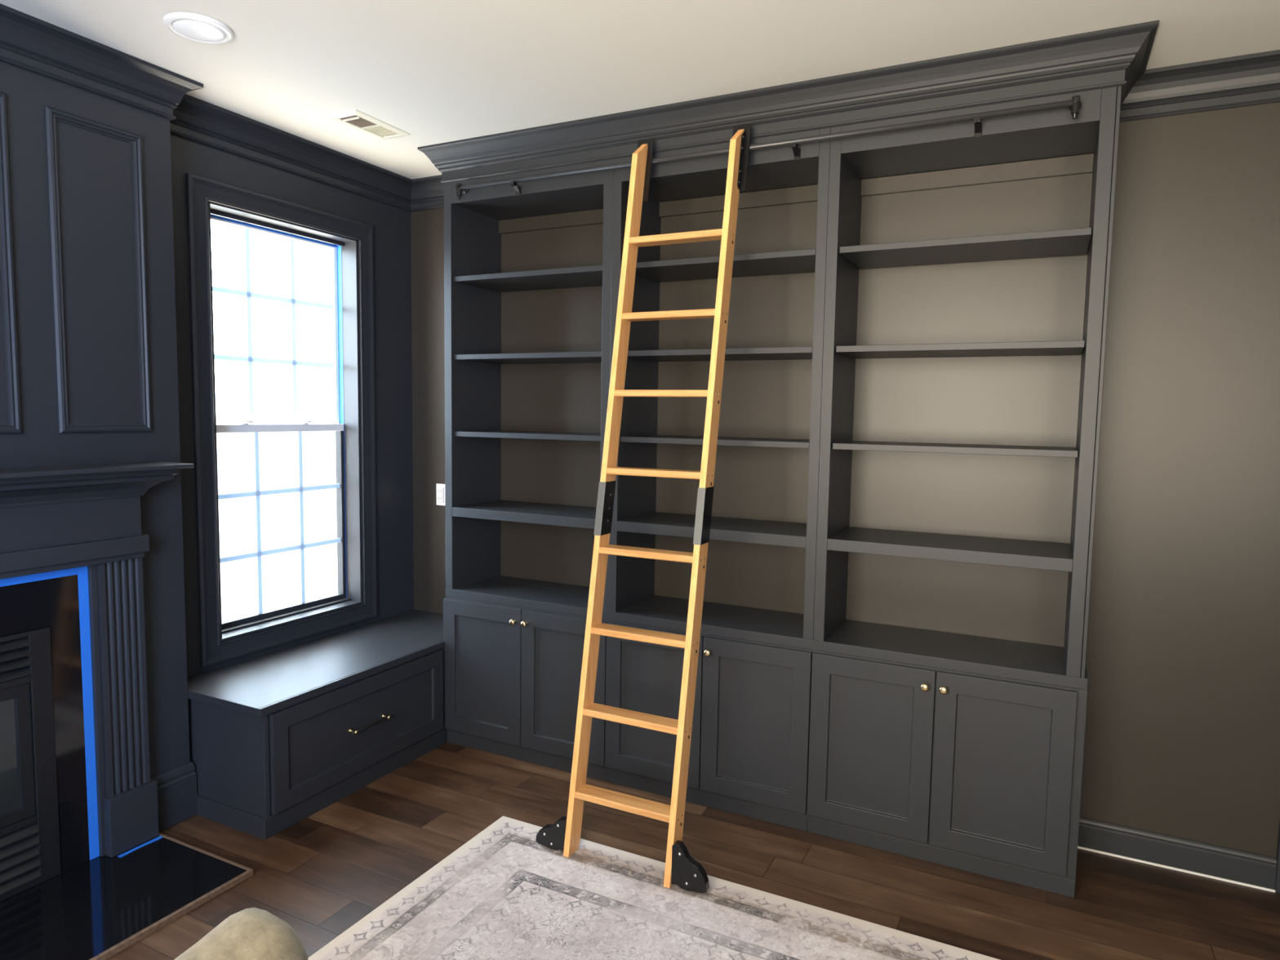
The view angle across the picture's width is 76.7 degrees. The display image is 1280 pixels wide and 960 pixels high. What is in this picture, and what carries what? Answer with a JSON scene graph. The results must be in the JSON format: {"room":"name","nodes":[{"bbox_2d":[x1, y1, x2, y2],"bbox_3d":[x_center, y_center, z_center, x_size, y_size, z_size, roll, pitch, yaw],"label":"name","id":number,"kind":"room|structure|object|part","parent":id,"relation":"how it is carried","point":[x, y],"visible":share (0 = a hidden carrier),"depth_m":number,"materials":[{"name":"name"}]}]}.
{"room":"library","nodes":[
{"label":"library","id":0,"kind":"room"},
{"bbox_2d":[0,61,190,777],"bbox_3d":[-2.181,-0.010,2.219,0.164,2.740,1.838,3,5,26],"label":"wall","id":1,"kind":"structure","parent":0,"point":[89,370],"depth_m":2.72,"materials":[{"name":"grey paint"}]},
{"bbox_3d":[-1.994,-0.647,2.354,0.016,1.029,0.304,3,5,26],"label":"panel molding","id":2,"kind":"part","parent":1,"relation":"part of","materials":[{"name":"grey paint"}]},
{"bbox_3d":[-1.810,-0.675,2.721,0.016,1.029,0.304,3,5,26],"label":"panel molding","id":3,"kind":"part","parent":1,"relation":"part of","materials":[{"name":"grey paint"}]},
{"bbox_2d":[0,3,203,119],"bbox_3d":[-2.049,-1.305,2.099,0.079,0.136,1.917,3,5,26],"label":"trim","id":4,"kind":"structure","parent":1,"relation":"attached to","point":[28,42],"depth_m":2.62,"materials":[{"name":"grey paint"}]},
{"bbox_2d":[150,761,197,831],"bbox_3d":[-1.758,1.194,3.040,0.015,0.211,0.186,3,5,26],"label":"baseboard","id":5,"kind":"structure","parent":1,"relation":"attached to","point":[177,795],"depth_m":3.05,"materials":[{"name":"grey paint"}]},
{"bbox_2d":[169,133,413,677],"bbox_3d":[-2.302,-0.022,2.339,0.160,2.740,4.526,3,5,26],"label":"wall","id":6,"kind":"structure","parent":0,"point":[392,237],"depth_m":4.04,"materials":[{"name":"grey paint"}]},
{"bbox_2d":[185,173,377,668],"bbox_3d":[-1.617,-0.246,3.662,0.178,1.954,0.960,3,5,26],"label":"window","id":7,"kind":"structure","parent":6,"relation":"in","point":[220,642],"depth_m":3.69,"materials":[{"name":"grey paint"}]},
{"bbox_2d":[212,227,333,423],"bbox_3d":[-1.667,-0.681,3.661,0.008,0.850,0.705,3,5,26],"label":"grille","id":8,"kind":"object","parent":7,"relation":"attached to","point":[247,293],"depth_m":3.72,"materials":[{"name":"white plastic"}]},
{"bbox_3d":[-1.670,-0.682,3.655,0.028,0.902,0.761,3,5,26],"label":"sash","id":9,"kind":"part","parent":7,"relation":"part of","materials":[{"name":"white plastic"}]},
{"bbox_2d":[210,213,346,597],"bbox_3d":[-1.650,-0.251,3.679,0.031,1.756,0.756,3,5,26],"label":"tape","id":10,"kind":"object","parent":7,"relation":"attached to","point":[339,247],"visible":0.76,"depth_m":3.97,"materials":[{"name":"blue"}]},
{"bbox_2d":[217,431,341,613],"bbox_3d":[-1.655,0.188,3.720,0.008,0.818,0.705,3,5,26],"label":"grille","id":11,"kind":"object","parent":7,"relation":"attached to","point":[257,493],"depth_m":3.79,"materials":[{"name":"white plastic"}]},
{"bbox_3d":[-1.651,-0.236,3.678,0.029,0.035,0.759,3,5,26],"label":"meeting rail","id":12,"kind":"part","parent":7,"relation":"part of","materials":[{"name":"white plastic"}]},
{"bbox_3d":[-1.658,0.187,3.714,0.028,0.884,0.761,3,5,26],"label":"sash","id":13,"kind":"part","parent":7,"relation":"part of","materials":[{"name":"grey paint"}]},
{"bbox_2d":[169,93,411,211],"bbox_3d":[-1.473,-1.418,3.572,0.079,0.136,1.398,3,5,26],"label":"trim","id":14,"kind":"structure","parent":6,"relation":"attached to","point":[197,120],"depth_m":3.47,"materials":[{"name":"grey paint"}]},
{"bbox_2d":[0,0,1279,179],"bbox_3d":[-0.063,-1.319,1.227,5.100,0.100,4.726,3,5,26],"label":"ceiling","id":15,"kind":"structure","parent":0,"point":[435,72],"depth_m":2.56,"materials":[{"name":"white paint"}]},
{"bbox_2d":[162,12,234,44],"bbox_3d":[-1.358,-1.385,2.493,0.194,0.018,0.194,3,5,26],"label":"recessed light","id":16,"kind":"object","parent":15,"relation":"in","point":[194,27],"visible":1,"depth_m":2.47,"materials":[{"name":"white plastic"}]},
{"bbox_2d":[327,109,410,139],"bbox_3d":[-1.109,-1.453,3.324,0.152,0.014,0.307,3,5,26],"label":"ceiling vent","id":17,"kind":"object","parent":15,"relation":"in","point":[355,118],"visible":1,"depth_m":3.30,"materials":[{"name":"beige metal"}]},
{"bbox_3d":[-1.155,-1.442,3.231,0.085,0.006,0.006,3,5,26],"label":"damper lever","id":18,"kind":"part","parent":17,"relation":"part of","materials":[{"name":"white metal"}]},
{"bbox_2d":[106,742,1279,959],"bbox_3d":[-0.108,1.511,1.462,5.100,0.100,4.726,3,5,26],"label":"floor","id":19,"kind":"structure","parent":0,"point":[322,874],"depth_m":2.77,"materials":[{"name":"brown wood"}]},
{"bbox_2d":[0,832,253,959],"bbox_3d":[-1.895,1.362,2.179,0.556,0.021,1.520,3,5,26],"label":"hearth","id":20,"kind":"object","parent":19,"relation":"on","point":[100,907],"visible":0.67,"depth_m":2.55,"materials":[{"name":"black stone"}]},
{"bbox_2d":[0,461,194,872],"bbox_3d":[-2.041,0.668,2.200,0.205,1.356,1.664,3,5,26],"label":"fireplace","id":21,"kind":"object","parent":20,"relation":"on","point":[52,518],"visible":1,"depth_m":2.72,"materials":[{"name":"grey paint"}]},
{"bbox_2d":[0,626,61,902],"bbox_3d":[-2.123,0.922,2.261,0.030,0.835,0.888,3,5,26],"label":"fireplace insert","id":22,"kind":"object","parent":21,"relation":"in","point":[30,847],"visible":1,"depth_m":2.58,"materials":[{"name":"black metal"}]},
{"bbox_3d":[-2.133,0.888,2.263,0.005,0.365,0.688,3,5,26],"label":"glass panel","id":23,"kind":"part","parent":22,"relation":"part of","materials":[{"name":"black glass"}]},
{"bbox_3d":[-2.118,0.584,2.233,0.030,0.120,0.764,3,5,26],"label":"louver panel","id":24,"kind":"part","parent":22,"relation":"part of","materials":[{"name":"black metal"}]},
{"bbox_3d":[-2.129,0.889,2.261,0.016,0.438,0.760,3,5,26],"label":"glass door","id":25,"kind":"part","parent":22,"relation":"part of","materials":[{"name":"black glass"}]},
{"bbox_3d":[-2.128,1.225,2.286,0.030,0.182,0.764,3,5,26],"label":"louver panel","id":26,"kind":"part","parent":22,"relation":"part of","materials":[{"name":"black metal"}]},
{"bbox_2d":[0,567,77,586],"bbox_3d":[-2.111,0.335,2.211,0.001,0.030,1.071,3,5,26],"label":"tape","id":27,"kind":"object","parent":21,"relation":"attached to","point":[61,573],"visible":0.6,"depth_m":2.58,"materials":[{"name":"blue"}]},
{"bbox_3d":[-2.091,0.280,2.197,0.078,0.080,1.486,3,5,26],"label":"architrave","id":28,"kind":"part","parent":21,"relation":"part of","materials":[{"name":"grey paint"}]},
{"bbox_2d":[77,565,99,860],"bbox_3d":[-1.871,0.793,2.743,0.001,1.024,0.031,3,5,26],"label":"tape","id":29,"kind":"object","parent":21,"relation":"attached to","point":[82,575],"visible":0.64,"depth_m":2.74,"materials":[{"name":"blue"}]},
{"bbox_3d":[-2.058,0.055,2.163,0.146,0.099,1.628,3,5,26],"label":"bed molding","id":30,"kind":"part","parent":21,"relation":"part of","materials":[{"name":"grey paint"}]},
{"bbox_2d":[0,461,194,478],"bbox_3d":[-2.030,0.000,2.145,0.205,0.014,1.664,3,5,26],"label":"mantel shelf","id":31,"kind":"object","parent":21,"relation":"attached to","point":[84,471],"depth_m":2.59,"materials":[{"name":"grey paint"}]},
{"bbox_2d":[117,835,163,857],"bbox_3d":[-1.766,1.298,2.867,0.018,0.001,0.160,3,5,26],"label":"tape","id":32,"kind":"object","parent":20,"relation":"on","point":[159,837],"visible":1,"depth_m":2.86,"materials":[{"name":"blue"}]},
{"bbox_3d":[-1.886,1.363,2.175,0.536,0.021,1.520,3,5,26],"label":"edge trim","id":33,"kind":"part","parent":20,"relation":"part of","materials":[{"name":"brown wood"}]},
{"bbox_2d":[186,609,445,839],"bbox_3d":[-1.284,1.011,3.660,0.587,0.495,1.396,3,5,26],"label":"window seat","id":34,"kind":"object","parent":19,"relation":"on","point":[278,738],"visible":0.86,"depth_m":3.22,"materials":[{"name":"grey wood"}]},
{"bbox_3d":[-1.297,0.779,3.650,0.549,0.031,1.396,3,5,26],"label":"seat","id":35,"kind":"part","parent":34,"relation":"part of","materials":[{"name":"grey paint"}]},
{"bbox_3d":[-1.164,1.023,3.288,0.040,0.018,0.018,3,5,26],"label":"handle post","id":36,"kind":"part","parent":34,"relation":"part of","materials":[{"name":"gold metal"}]},
{"bbox_3d":[-1.140,1.013,3.379,0.020,0.378,0.933,3,5,26],"label":"drawer","id":37,"kind":"part","parent":34,"relation":"part of","materials":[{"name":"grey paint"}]},
{"bbox_3d":[-1.114,1.018,3.365,0.009,0.009,0.225,3,5,26],"label":"bar handle","id":38,"kind":"part","parent":34,"relation":"part of","materials":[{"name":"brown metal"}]},
{"bbox_3d":[-1.082,1.011,3.451,0.040,0.018,0.018,3,5,26],"label":"handle post","id":39,"kind":"part","parent":34,"relation":"part of","materials":[{"name":"gold metal"}]},
{"bbox_2d":[443,595,608,781],"bbox_3d":[-0.457,0.909,3.779,0.874,0.705,0.422,3,5,26],"label":"base cabinet","id":40,"kind":"object","parent":19,"relation":"on","point":[512,674],"visible":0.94,"depth_m":3.62,"materials":[{"name":"grey wood"}]},
{"bbox_3d":[-0.726,0.876,3.720,0.439,0.624,0.020,3,5,26],"label":"door","id":41,"kind":"part","parent":40,"relation":"part of","materials":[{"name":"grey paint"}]},
{"bbox_3d":[-0.564,0.631,3.591,0.029,0.029,0.030,3,5,26],"label":"knob","id":42,"kind":"part","parent":40,"relation":"part of","materials":[{"name":"gold metal"}]},
{"bbox_3d":[-0.510,0.634,3.564,0.029,0.029,0.030,3,5,26],"label":"knob","id":43,"kind":"part","parent":40,"relation":"part of","materials":[{"name":"gold metal"}]},
{"bbox_3d":[-0.336,0.898,3.525,0.427,0.624,0.020,3,5,26],"label":"door","id":44,"kind":"part","parent":40,"relation":"part of","materials":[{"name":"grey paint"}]},
{"bbox_2d":[445,575,1088,689],"bbox_3d":[0.351,0.582,3.374,2.646,0.038,0.373,3,5,26],"label":"ledge","id":45,"kind":"object","parent":40,"relation":"on","point":[994,657],"visible":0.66,"depth_m":3.13,"materials":[{"name":"grey wood"}]},
{"bbox_2d":[444,159,613,610],"bbox_3d":[-0.428,-0.457,3.689,0.866,1.957,0.372,3,5,26],"label":"bookcase","id":46,"kind":"object","parent":45,"relation":"on","point":[474,223],"visible":0.52,"depth_m":3.74,"materials":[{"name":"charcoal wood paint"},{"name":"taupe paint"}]},
{"bbox_3d":[-0.792,-0.479,3.882,0.040,1.957,0.352,3,5,26],"label":"panel","id":47,"kind":"part","parent":46,"relation":"part of","materials":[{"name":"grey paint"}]},
{"bbox_3d":[-0.438,0.155,3.740,0.785,0.042,0.371,3,5,26],"label":"fixed shelf","id":48,"kind":"part","parent":46,"relation":"part of","materials":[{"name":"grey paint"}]},
{"bbox_3d":[-0.430,-0.205,3.715,0.777,0.022,0.354,3,5,26],"label":"shelf","id":49,"kind":"part","parent":46,"relation":"part of","materials":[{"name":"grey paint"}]},
{"bbox_3d":[-0.424,-0.554,3.686,0.777,0.022,0.354,3,5,26],"label":"shelf","id":50,"kind":"part","parent":46,"relation":"part of","materials":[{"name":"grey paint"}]},
{"bbox_3d":[-0.419,-0.905,3.657,0.777,0.022,0.354,3,5,26],"label":"shelf","id":51,"kind":"part","parent":46,"relation":"part of","materials":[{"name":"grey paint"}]},
{"bbox_3d":[-0.410,-1.336,3.625,0.785,0.195,0.352,3,5,26],"label":"panel","id":52,"kind":"part","parent":46,"relation":"part of","materials":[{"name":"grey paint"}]},
{"bbox_2d":[607,127,831,639],"bbox_3d":[0.352,-0.413,3.300,0.878,1.957,0.372,3,5,26],"label":"bookcase","id":53,"kind":"object","parent":45,"relation":"on","point":[696,185],"visible":0.58,"depth_m":3.28,"materials":[{"name":"grey wood"}]},
{"bbox_3d":[-0.017,-0.435,3.495,0.041,1.957,0.352,3,5,26],"label":"panel","id":54,"kind":"part","parent":53,"relation":"part of","materials":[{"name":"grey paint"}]},
{"bbox_3d":[0.344,0.200,3.350,0.799,0.042,0.371,3,5,26],"label":"fixed shelf","id":55,"kind":"part","parent":53,"relation":"part of","materials":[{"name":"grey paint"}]},
{"bbox_3d":[0.352,-0.160,3.325,0.791,0.022,0.354,3,5,26],"label":"shelf","id":56,"kind":"part","parent":53,"relation":"part of","materials":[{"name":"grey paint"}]},
{"bbox_3d":[0.357,-0.510,3.296,0.791,0.022,0.354,3,5,26],"label":"shelf","id":57,"kind":"part","parent":53,"relation":"part of","materials":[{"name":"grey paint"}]},
{"bbox_3d":[0.372,-1.291,3.235,0.799,0.195,0.352,3,5,26],"label":"panel","id":58,"kind":"part","parent":53,"relation":"part of","materials":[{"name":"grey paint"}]},
{"bbox_3d":[0.363,-0.860,3.267,0.791,0.022,0.354,3,5,26],"label":"shelf","id":59,"kind":"part","parent":53,"relation":"part of","materials":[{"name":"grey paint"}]},
{"bbox_2d":[455,95,1081,199],"bbox_3d":[0.279,-1.208,3.034,2.424,0.074,0.062,3,5,26],"label":"ladder rail","id":60,"kind":"object","parent":53,"relation":"attached to","point":[1074,104],"visible":0.89,"depth_m":2.84,"materials":[{"name":"grey metal"}]},
{"bbox_2d":[417,20,1159,183],"bbox_3d":[0.361,-1.352,3.182,2.796,0.144,0.456,3,5,26],"label":"crown molding","id":61,"kind":"structure","parent":53,"relation":"attached to","point":[1117,56],"depth_m":2.82,"materials":[{"name":"grey paint"}]},
{"bbox_2d":[813,85,1121,678],"bbox_3d":[1.143,-0.367,2.905,0.890,1.957,0.372,3,5,26],"label":"bookcase","id":62,"kind":"object","parent":45,"relation":"on","point":[1049,143],"visible":0.84,"depth_m":2.83,"materials":[{"name":"grey wood"}]},
{"bbox_3d":[0.767,-0.390,3.104,0.039,1.957,0.352,3,5,26],"label":"panel","id":63,"kind":"part","parent":62,"relation":"part of","materials":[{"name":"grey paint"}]},
{"bbox_3d":[1.127,0.244,2.959,0.797,0.042,0.371,3,5,26],"label":"fixed shelf","id":64,"kind":"part","parent":62,"relation":"part of","materials":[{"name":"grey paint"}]},
{"bbox_3d":[1.135,-0.115,2.934,0.789,0.022,0.354,3,5,26],"label":"shelf","id":65,"kind":"part","parent":62,"relation":"part of","materials":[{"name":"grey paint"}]},
{"bbox_3d":[1.140,-0.465,2.905,0.789,0.022,0.354,3,5,26],"label":"shelf","id":66,"kind":"part","parent":62,"relation":"part of","materials":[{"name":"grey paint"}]},
{"bbox_3d":[1.146,-0.815,2.876,0.789,0.022,0.354,3,5,26],"label":"shelf","id":67,"kind":"part","parent":62,"relation":"part of","materials":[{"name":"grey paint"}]},
{"bbox_3d":[1.155,-1.246,2.844,0.797,0.195,0.352,3,5,26],"label":"panel","id":68,"kind":"part","parent":62,"relation":"part of","materials":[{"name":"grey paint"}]},
{"bbox_3d":[1.521,-0.346,2.727,0.053,1.957,0.352,3,5,26],"label":"panel","id":69,"kind":"part","parent":62,"relation":"part of","materials":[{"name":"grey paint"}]},
{"bbox_3d":[1.457,-0.333,2.552,0.010,1.957,0.020,3,5,26],"label":"panel","id":70,"kind":"part","parent":62,"relation":"part of","materials":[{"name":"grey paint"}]},
{"bbox_2d":[307,816,999,959],"bbox_3d":[-0.102,1.480,1.182,2.542,0.008,3.137,3,5,26],"label":"area rug","id":71,"kind":"object","parent":19,"relation":"on","point":[504,894],"visible":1,"depth_m":2.51,"materials":[{"name":"grey carpet"}]},
{"bbox_2d":[173,906,308,959],"bbox_3d":[-0.552,1.129,1.026,0.743,0.702,0.724,3,5,26],"label":"armchair","id":72,"kind":"object","parent":71,"relation":"on","point":[254,933],"visible":1,"depth_m":1.35,"materials":[{"name":"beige olive-tan mottled suede leather"}]},
{"bbox_2d":[535,124,751,893],"bbox_3d":[0.057,0.018,2.909,0.666,2.624,0.551,3,5,26],"label":"library ladder","id":73,"kind":"object","parent":71,"relation":"on","point":[682,869],"visible":1,"depth_m":2.88,"materials":[{"name":"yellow wood"}]},
{"bbox_3d":[-0.129,0.102,2.987,0.028,0.193,0.112,3,5,26],"label":"joint plate","id":74,"kind":"part","parent":73,"relation":"part of","materials":[{"name":"black metal"}]},
{"bbox_3d":[0.222,0.122,2.812,0.028,0.193,0.112,3,5,26],"label":"joint plate","id":75,"kind":"part","parent":73,"relation":"part of","materials":[{"name":"black metal"}]},
{"bbox_2d":[604,619,813,831],"bbox_3d":[0.323,0.954,3.389,0.873,0.705,0.422,3,5,26],"label":"base cabinet","id":76,"kind":"object","parent":19,"relation":"on","point":[749,748],"visible":0.61,"depth_m":3.19,"materials":[{"name":"grey wood"}]},
{"bbox_3d":[0.052,0.921,3.331,0.433,0.624,0.020,3,5,26],"label":"door","id":77,"kind":"part","parent":76,"relation":"part of","materials":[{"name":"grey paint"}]},
{"bbox_3d":[0.267,0.679,3.177,0.029,0.029,0.030,3,5,26],"label":"knob","id":78,"kind":"part","parent":76,"relation":"part of","materials":[{"name":"gold metal"}]},
{"bbox_3d":[0.442,0.943,3.136,0.432,0.624,0.020,3,5,26],"label":"door","id":79,"kind":"part","parent":76,"relation":"part of","materials":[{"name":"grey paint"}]},
{"bbox_2d":[806,649,1087,897],"bbox_3d":[1.115,0.999,2.993,0.898,0.705,0.422,3,5,26],"label":"base cabinet","id":80,"kind":"object","parent":19,"relation":"on","point":[979,774],"visible":0.99,"depth_m":2.81,"materials":[{"name":"grey wood"}]},
{"bbox_3d":[0.833,0.966,2.941,0.433,0.624,0.020,3,5,26],"label":"door","id":81,"kind":"part","parent":80,"relation":"part of","materials":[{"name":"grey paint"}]},
{"bbox_3d":[0.992,0.720,2.814,0.029,0.029,0.030,3,5,26],"label":"knob","id":82,"kind":"part","parent":80,"relation":"part of","materials":[{"name":"gold metal"}]},
{"bbox_3d":[1.047,0.723,2.787,0.029,0.029,0.030,3,5,26],"label":"knob","id":83,"kind":"part","parent":80,"relation":"part of","materials":[{"name":"gold metal"}]},
{"bbox_3d":[1.223,0.988,2.747,0.431,0.624,0.020,3,5,26],"label":"door","id":84,"kind":"part","parent":80,"relation":"part of","materials":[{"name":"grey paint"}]},
{"bbox_2d":[410,102,1279,857],"bbox_3d":[0.921,-0.054,3.343,5.020,2.740,0.160,3,5,26],"label":"wall","id":85,"kind":"structure","parent":0,"point":[1182,736],"depth_m":2.98,"materials":[{"name":"taupe matte wall paint"}]},
{"bbox_2d":[410,174,444,211],"bbox_3d":[-0.972,-1.450,4.058,0.537,0.136,0.079,3,5,26],"label":"trim","id":86,"kind":"structure","parent":85,"relation":"attached to","point":[427,193],"depth_m":4.12,"materials":[{"name":"grey paint"}]},
{"bbox_2d":[435,483,444,505],"bbox_3d":[-1.044,0.077,4.245,0.072,0.114,0.015,3,5,26],"label":"wall outlet","id":87,"kind":"object","parent":85,"relation":"attached to","point":[440,488],"visible":0.84,"depth_m":4.24,"materials":[{"name":"white plastic"}]},
{"bbox_2d":[437,486,444,502],"bbox_3d":[-1.046,0.077,4.244,0.036,0.082,0.010,3,5,26],"label":"receptacle","id":88,"kind":"object","parent":87,"relation":"attached to","point":[440,489],"depth_m":4.24,"materials":[{"name":"white plastic"}]},
{"bbox_2d":[1077,845,1275,892],"bbox_3d":[1.872,1.371,2.864,0.607,0.008,0.007,3,5,26],"label":"trim","id":89,"kind":"structure","parent":85,"relation":"attached to","point":[1078,846],"depth_m":2.85,"materials":[{"name":"white"}]},
{"bbox_2d":[1077,817,1276,889],"bbox_3d":[1.876,1.316,2.867,0.607,0.109,0.015,3,5,26],"label":"baseboard","id":90,"kind":"structure","parent":85,"relation":"attached to","point":[1249,868],"depth_m":2.85,"materials":[{"name":"grey paint"}]},
{"bbox_2d":[1119,49,1279,122],"bbox_3d":[2.305,-1.263,2.421,1.527,0.136,0.079,3,5,26],"label":"trim","id":91,"kind":"structure","parent":85,"relation":"attached to","point":[1250,79],"depth_m":2.65,"materials":[{"name":"grey paint"}]},
{"bbox_2d":[1275,822,1279,893],"bbox_3d":[2.544,0.344,2.426,0.880,2.150,0.072,3,5,26],"label":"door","id":92,"kind":"structure","parent":85,"relation":"in","point":[1277,874],"depth_m":2.72,"materials":[{"name":"grey"}]}
]}

